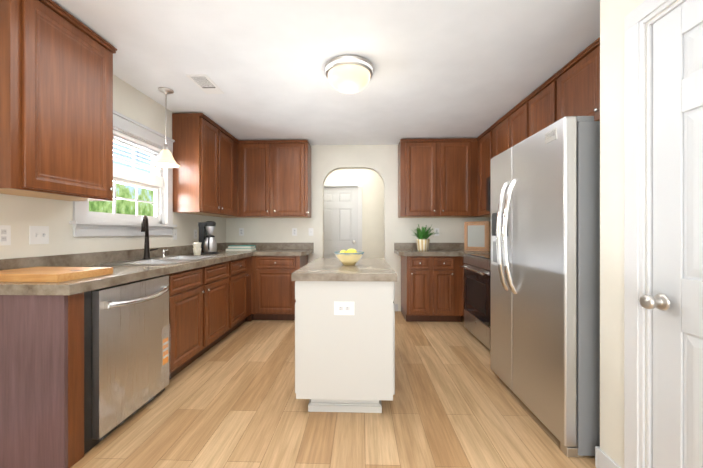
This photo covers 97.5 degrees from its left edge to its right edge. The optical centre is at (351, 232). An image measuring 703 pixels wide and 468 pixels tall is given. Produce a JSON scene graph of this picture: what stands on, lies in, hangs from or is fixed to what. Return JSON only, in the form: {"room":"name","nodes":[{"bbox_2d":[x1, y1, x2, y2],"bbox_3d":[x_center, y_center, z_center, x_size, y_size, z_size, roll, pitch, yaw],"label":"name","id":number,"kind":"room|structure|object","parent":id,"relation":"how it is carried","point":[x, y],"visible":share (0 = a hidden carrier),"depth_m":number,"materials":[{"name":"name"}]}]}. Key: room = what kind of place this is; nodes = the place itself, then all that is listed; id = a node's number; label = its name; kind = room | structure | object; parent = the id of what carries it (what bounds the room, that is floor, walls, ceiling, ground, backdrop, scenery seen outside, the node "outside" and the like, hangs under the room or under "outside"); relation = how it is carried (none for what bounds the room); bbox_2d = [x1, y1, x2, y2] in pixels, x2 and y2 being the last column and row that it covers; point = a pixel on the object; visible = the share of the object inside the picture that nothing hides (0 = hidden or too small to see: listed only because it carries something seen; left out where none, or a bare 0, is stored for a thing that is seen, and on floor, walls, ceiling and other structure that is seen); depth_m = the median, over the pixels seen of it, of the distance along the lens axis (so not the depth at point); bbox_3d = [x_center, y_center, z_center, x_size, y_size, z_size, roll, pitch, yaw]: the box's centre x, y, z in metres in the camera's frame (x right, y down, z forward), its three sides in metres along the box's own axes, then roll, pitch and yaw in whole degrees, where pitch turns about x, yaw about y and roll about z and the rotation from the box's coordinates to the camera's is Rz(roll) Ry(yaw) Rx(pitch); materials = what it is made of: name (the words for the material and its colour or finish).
{"room":"kitchen","nodes":[
{"label":"kitchen","id":0,"kind":"room"},
{"bbox_2d":[0,75,225,258],"bbox_3d":[-2.090,-0.069,1.244,0.120,2.500,7.190,0,0,2],"label":"wall","id":1,"kind":"structure","parent":0,"point":[20,215],"depth_m":2.35,"materials":[{"name":"paint"}]},
{"bbox_2d":[0,225,10,245],"bbox_3d":[-2.009,0.016,1.781,0.007,0.116,0.072,0,0,2],"label":"electrical outlet plate","id":2,"kind":"object","parent":1,"relation":"attached to","point":[5,230],"depth_m":1.79,"materials":[{"name":"white plastic"}]},
{"bbox_2d":[29,226,48,243],"bbox_3d":[-1.999,0.016,1.982,0.016,0.116,0.116,0,0,2],"label":"light switch","id":3,"kind":"object","parent":1,"relation":"attached to","point":[38,234],"depth_m":1.98,"materials":[{"name":"white plastic"}]},
{"bbox_2d":[0,0,116,200],"bbox_3d":[-1.846,-0.762,1.876,0.323,1.077,0.639,0,0,2],"label":"upper cabinet","id":4,"kind":"object","parent":1,"relation":"attached to","point":[56,101],"depth_m":1.76,"materials":[{"name":"brown wood"}]},
{"bbox_2d":[0,243,227,269],"bbox_3d":[-1.958,0.203,3.115,0.020,0.100,3.198,0,0,2],"label":"backsplash","id":5,"kind":"structure","parent":1,"relation":"attached to","point":[82,260],"depth_m":2.27,"materials":[{"name":"grey stone"}]},
{"bbox_2d":[69,110,176,236],"bbox_3d":[-2.015,-0.489,2.787,0.170,1.037,1.200,0,0,2],"label":"window","id":6,"kind":"structure","parent":1,"relation":"in","point":[134,135],"depth_m":2.84,"materials":[{"name":"white"}]},
{"bbox_2d":[173,229,176,239],"bbox_3d":[-1.952,0.020,3.420,0.016,0.116,0.072,0,0,2],"label":"electrical outlet plate","id":7,"kind":"object","parent":1,"relation":"attached to","point":[174,230],"depth_m":3.42,"materials":[{"name":"white plastic"}]},
{"bbox_2d":[172,113,235,215],"bbox_3d":[-1.784,-0.764,3.795,0.323,1.077,0.859,0,0,2],"label":"upper cabinet","id":8,"kind":"object","parent":1,"relation":"attached to","point":[204,183],"depth_m":3.41,"materials":[{"name":"brown wood"}]},
{"bbox_2d":[52,0,599,144],"bbox_3d":[-0.020,-1.369,1.681,4.590,0.100,8.800,0,0,2],"label":"ceiling","id":9,"kind":"structure","parent":0,"point":[447,69],"depth_m":2.31,"materials":[{"name":"paint"}]},
{"bbox_2d":[151,87,179,167],"bbox_3d":[-1.718,-0.971,2.857,0.236,0.697,0.236,0,0,2],"label":"pendant light","id":10,"kind":"object","parent":9,"relation":"hanging from","point":[165,158],"visible":1,"depth_m":2.84,"materials":[{"name":"white glass"}]},
{"bbox_2d":[186,74,224,93],"bbox_3d":[-1.294,-1.314,2.748,0.175,0.010,0.350,0,0,2],"label":"ceiling vent","id":11,"kind":"object","parent":9,"relation":"in","point":[205,83],"visible":1,"depth_m":2.72,"materials":[{"name":"white metal"}]},
{"bbox_2d":[325,55,373,93],"bbox_3d":[-0.019,-1.223,2.482,0.394,0.193,0.394,0,0,2],"label":"ceiling light","id":12,"kind":"object","parent":9,"relation":"attached to","point":[349,74],"visible":1,"depth_m":2.36,"materials":[{"name":"white glass"}]},
{"bbox_2d":[71,311,595,467],"bbox_3d":[-0.020,1.231,1.683,4.590,0.100,8.800,0,0,2],"label":"floor","id":13,"kind":"structure","parent":0,"point":[230,400],"depth_m":1.94,"materials":[{"name":"brown wood"}]},
{"bbox_2d":[84,275,170,453],"bbox_3d":[-1.637,0.743,1.978,0.668,0.868,0.675,0,0,2],"label":"dishwasher","id":14,"kind":"object","parent":13,"relation":"on","point":[126,351],"visible":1,"depth_m":1.84,"materials":[{"name":"silver metal"}]},
{"bbox_2d":[84,255,231,379],"bbox_3d":[-1.663,0.712,2.859,0.626,0.937,1.075,0,0,2],"label":"base cabinet","id":15,"kind":"object","parent":13,"relation":"on","point":[214,299],"depth_m":2.73,"materials":[{"name":"brown wood"}]},
{"bbox_2d":[0,250,255,294],"bbox_3d":[-1.642,0.279,3.104,0.652,0.052,3.198,0,0,2],"label":"countertop","id":16,"kind":"structure","parent":15,"relation":"on","point":[120,274],"depth_m":1.74,"materials":[{"name":"grey stone"}]},
{"bbox_2d":[0,267,112,281],"bbox_3d":[-1.724,0.232,1.747,0.500,0.040,0.330,0,0,5],"label":"cutting board","id":17,"kind":"object","parent":16,"relation":"on","point":[46,274],"visible":1,"depth_m":1.64,"materials":[{"name":"brown wood"}]},
{"bbox_2d":[140,215,159,258],"bbox_3d":[-1.848,0.044,2.801,0.122,0.399,0.276,0,0,2],"label":"faucet","id":18,"kind":"object","parent":16,"relation":"on","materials":[{"name":"black metal"}]},
{"bbox_2d":[100,256,220,264],"bbox_3d":[-1.665,0.347,2.826,0.562,0.208,0.864,0,0,2],"label":"sink","id":19,"kind":"object","parent":16,"relation":"in","point":[139,260],"depth_m":2.80,"materials":[{"name":"silver metal"}]},
{"bbox_2d":[193,242,201,254],"bbox_3d":[-1.720,0.181,3.426,0.092,0.140,0.117,0,0,2],"label":"mugs","id":20,"kind":"object","parent":16,"relation":"on","point":[197,248],"visible":1,"depth_m":3.40,"materials":[{"name":"beige ceramic"}]},
{"bbox_2d":[198,221,218,253],"bbox_3d":[-1.690,0.056,3.660,0.214,0.390,0.238,0,0,2],"label":"coffee maker","id":21,"kind":"object","parent":16,"relation":"on","point":[209,244],"visible":1,"depth_m":3.62,"materials":[{"name":"black plastic"}]},
{"bbox_2d":[226,245,255,250],"bbox_3d":[-1.554,0.217,4.355,0.350,0.068,0.235,0,0,-2],"label":"books","id":22,"kind":"object","parent":16,"relation":"on","point":[241,247],"visible":1,"depth_m":4.26,"materials":[{"name":"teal paper"}]},
{"bbox_2d":[232,255,251,331],"bbox_3d":[-1.635,0.742,3.747,0.626,0.876,0.702,0,0,2],"label":"base cabinet","id":23,"kind":"object","parent":13,"relation":"on","point":[241,268],"depth_m":3.74,"materials":[{"name":"brown wood"}]},
{"bbox_2d":[252,255,307,319],"bbox_3d":[-0.995,0.742,4.371,0.652,0.876,0.626,0,0,2],"label":"base cabinet","id":24,"kind":"object","parent":13,"relation":"on","point":[273,290],"depth_m":4.06,"materials":[{"name":"brown wood"}]},
{"bbox_2d":[252,251,311,254],"bbox_3d":[-0.930,0.278,4.356,0.692,0.052,0.651,0,0,2],"label":"countertop","id":25,"kind":"structure","parent":24,"relation":"on","point":[253,252],"depth_m":4.04,"materials":[{"name":"grey stone"}]},
{"bbox_2d":[291,258,396,412],"bbox_3d":[-0.028,0.719,2.509,0.664,0.924,1.150,0,0,2],"label":"kitchen island","id":26,"kind":"object","parent":13,"relation":"on","point":[344,338],"visible":1,"depth_m":1.96,"materials":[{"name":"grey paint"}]},
{"bbox_2d":[334,249,363,264],"bbox_3d":[-0.018,0.192,2.453,0.242,0.128,0.242,0,0,2],"label":"fruit bowl","id":27,"kind":"object","parent":26,"relation":"on","point":[350,257],"visible":1,"depth_m":2.39,"materials":[{"name":"glass"}]},
{"bbox_2d":[399,255,433,321],"bbox_3d":[0.889,0.741,4.310,0.317,0.876,0.626,0,0,2],"label":"base cabinet","id":28,"kind":"object","parent":13,"relation":"on","point":[432,283],"depth_m":4.01,"materials":[{"name":"brown wood"}]},
{"bbox_2d":[394,251,490,258],"bbox_3d":[1.340,0.278,4.174,1.428,0.052,0.868,0,0,2],"label":"countertop","id":29,"kind":"structure","parent":28,"relation":"on","point":[405,254],"depth_m":3.98,"materials":[{"name":"grey stone"}]},
{"bbox_2d":[413,225,436,250],"bbox_3d":[1.030,0.062,4.364,0.429,0.377,0.444,0,0,2],"label":"potted plant","id":30,"kind":"object","parent":29,"relation":"on","point":[422,236],"visible":1,"depth_m":4.29,"materials":[{"name":"green plant"}]},
{"bbox_2d":[464,221,490,250],"bbox_3d":[1.795,0.048,4.350,0.330,0.405,0.298,0,0,40],"label":"picture frame","id":31,"kind":"object","parent":29,"relation":"on","point":[477,235],"visible":0.81,"depth_m":4.24,"materials":[{"name":"brown wood"}]},
{"bbox_2d":[434,259,461,321],"bbox_3d":[1.250,0.741,4.298,0.405,0.876,0.626,0,0,2],"label":"base cabinet","id":32,"kind":"object","parent":13,"relation":"on","point":[447,272],"depth_m":3.99,"materials":[{"name":"brown wood"}]},
{"bbox_2d":[462,259,465,315],"bbox_3d":[1.751,0.742,4.161,0.606,0.876,0.868,0,0,2],"label":"base cabinet","id":33,"kind":"object","parent":13,"relation":"on","point":[463,263],"depth_m":3.97,"materials":[{"name":"brown wood"}]},
{"bbox_2d":[460,254,490,349],"bbox_3d":[1.644,0.719,3.350,0.712,0.923,0.754,0,0,2],"label":"range","id":34,"kind":"object","parent":13,"relation":"on","point":[477,296],"visible":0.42,"depth_m":3.27,"materials":[{"name":"grey"}]},
{"bbox_2d":[490,116,599,456],"bbox_3d":[1.498,0.283,2.066,0.912,1.795,0.935,0,0,2],"label":"fridge","id":35,"kind":"object","parent":13,"relation":"on","point":[545,280],"visible":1,"depth_m":1.71,"materials":[{"name":"grey metal"}]},
{"bbox_2d":[325,169,383,257],"bbox_3d":[0.079,-0.072,5.841,2.740,2.500,0.120,0,0,2],"label":"wall","id":36,"kind":"structure","parent":0,"point":[372,213],"depth_m":5.76,"materials":[{"name":"paint"}]},
{"bbox_2d":[324,182,361,257],"bbox_3d":[-0.296,0.118,5.834,0.990,2.120,0.159,0,0,2],"label":"door","id":37,"kind":"structure","parent":36,"relation":"attached to","point":[342,215],"depth_m":5.82,"materials":[{"name":"grey wood"}]},
{"bbox_2d":[226,145,490,310],"bbox_3d":[0.138,-0.071,4.709,4.110,2.500,0.120,0,0,2],"label":"wall","id":38,"kind":"structure","parent":0,"point":[380,160],"depth_m":4.66,"materials":[{"name":"paint"}]},
{"bbox_2d":[239,228,243,235],"bbox_3d":[-1.678,-0.011,4.704,0.072,0.116,0.007,0,0,2],"label":"electrical outlet plate","id":39,"kind":"object","parent":38,"relation":"attached to","point":[241,230],"depth_m":4.70,"materials":[{"name":"white plastic"}]},
{"bbox_2d":[228,243,311,250],"bbox_3d":[-1.235,0.202,4.681,1.324,0.100,0.020,0,0,2],"label":"backsplash","id":40,"kind":"structure","parent":38,"relation":"attached to","point":[259,246],"depth_m":4.66,"materials":[{"name":"grey stone"}]},
{"bbox_2d":[240,140,310,217],"bbox_3d":[-1.117,-0.764,4.525,1.005,1.077,0.324,0,0,2],"label":"upper cabinet","id":41,"kind":"object","parent":38,"relation":"attached to","point":[275,175],"depth_m":4.37,"materials":[{"name":"brown wood"}]},
{"bbox_2d":[292,228,296,235],"bbox_3d":[-0.863,-0.011,4.678,0.072,0.116,0.007,0,0,2],"label":"electrical outlet plate","id":42,"kind":"object","parent":38,"relation":"attached to","point":[294,230],"depth_m":4.68,"materials":[{"name":"white plastic"}]},
{"bbox_2d":[309,228,312,235],"bbox_3d":[-0.615,-0.011,4.665,0.072,0.116,0.016,0,0,2],"label":"electrical outlet plate","id":43,"kind":"object","parent":38,"relation":"attached to","point":[310,229],"depth_m":4.67,"materials":[{"name":"white plastic"}]},
{"bbox_2d":[398,139,441,216],"bbox_3d":[0.954,-0.764,4.459,0.526,1.077,0.324,0,0,2],"label":"upper cabinet","id":44,"kind":"object","parent":38,"relation":"attached to","point":[441,178],"depth_m":4.31,"materials":[{"name":"brown wood"}]},
{"bbox_2d":[394,243,469,250],"bbox_3d":[1.344,0.201,4.598,1.408,0.100,0.020,0,0,2],"label":"backsplash","id":45,"kind":"structure","parent":38,"relation":"attached to","point":[397,246],"depth_m":4.59,"materials":[{"name":"grey stone"}]},
{"bbox_2d":[434,228,438,235],"bbox_3d":[1.276,-0.011,4.609,0.072,0.116,0.007,0,0,2],"label":"electrical outlet plate","id":46,"kind":"object","parent":38,"relation":"attached to","point":[435,229],"depth_m":4.61,"materials":[{"name":"white plastic"}]},
{"bbox_2d":[442,137,477,216],"bbox_3d":[1.488,-0.764,4.441,0.544,1.077,0.324,0,0,2],"label":"upper cabinet","id":47,"kind":"object","parent":38,"relation":"attached to","point":[459,155],"depth_m":4.29,"materials":[{"name":"brown wood"}]},
{"bbox_2d":[600,0,678,467],"bbox_3d":[1.237,-0.068,-0.459,0.120,2.500,4.000,0,0,2],"label":"wall","id":48,"kind":"structure","parent":0,"point":[613,13],"depth_m":1.43,"materials":[{"name":"paint"}]},
{"bbox_2d":[595,446,620,467],"bbox_3d":[1.359,1.129,1.544,0.264,0.105,0.018,0,0,2],"label":"baseboard","id":49,"kind":"structure","parent":48,"relation":"attached to","point":[603,459],"depth_m":1.51,"materials":[{"name":"grey wood"}]},
{"bbox_2d":[624,0,702,467],"bbox_3d":[1.238,0.108,0.906,0.206,2.148,0.956,0,0,2],"label":"door","id":50,"kind":"structure","parent":48,"relation":"attached to","point":[663,284],"depth_m":1.22,"materials":[{"name":"grey wood"}]},
{"bbox_3d":[2.080,-0.070,3.050,0.120,2.500,3.070,0,0,2],"label":"wall","id":51,"kind":"structure","parent":0,"visible":0},
{"bbox_2d":[478,125,493,216],"bbox_3d":[1.886,-0.764,3.956,0.323,1.077,0.470,0,0,2],"label":"upper cabinet","id":52,"kind":"object","parent":51,"relation":"attached to","point":[485,140],"depth_m":4.03,"materials":[{"name":"brown wood"}]},
{"bbox_2d":[494,98,525,156],"bbox_3d":[1.867,-0.986,3.342,0.323,0.632,0.754,0,0,2],"label":"upper cabinet","id":53,"kind":"object","parent":51,"relation":"attached to","point":[510,129],"depth_m":3.31,"materials":[{"name":"brown wood"}]},
{"bbox_2d":[486,176,490,210],"bbox_3d":[1.804,-0.460,3.344,0.443,0.410,0.750,0,0,2],"label":"microwave","id":54,"kind":"object","parent":53,"relation":"attached to","point":[488,193],"visible":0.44,"depth_m":3.66,"materials":[{"name":"black plastic"}]},
{"bbox_2d":[526,75,553,138],"bbox_3d":[1.847,-0.763,2.749,0.323,1.077,0.429,0,0,2],"label":"upper cabinet","id":55,"kind":"object","parent":51,"relation":"attached to","point":[540,103],"depth_m":2.77,"materials":[{"name":"brown wood"}]},
{"bbox_2d":[554,37,599,122],"bbox_3d":[1.824,-1.025,2.031,0.323,0.552,1.005,0,0,2],"label":"upper cabinet","id":56,"kind":"object","parent":51,"relation":"attached to","point":[576,85],"depth_m":2.26,"materials":[{"name":"brown wood"}]},
{"label":"outside","id":57,"kind":"structure","parent":0,"visible":0},
{"bbox_2d":[89,142,152,215],"bbox_3d":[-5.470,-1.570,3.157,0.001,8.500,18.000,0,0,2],"label":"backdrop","id":58,"kind":"structure","parent":57,"point":[126,206],"depth_m":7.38,"materials":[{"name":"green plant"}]}
]}

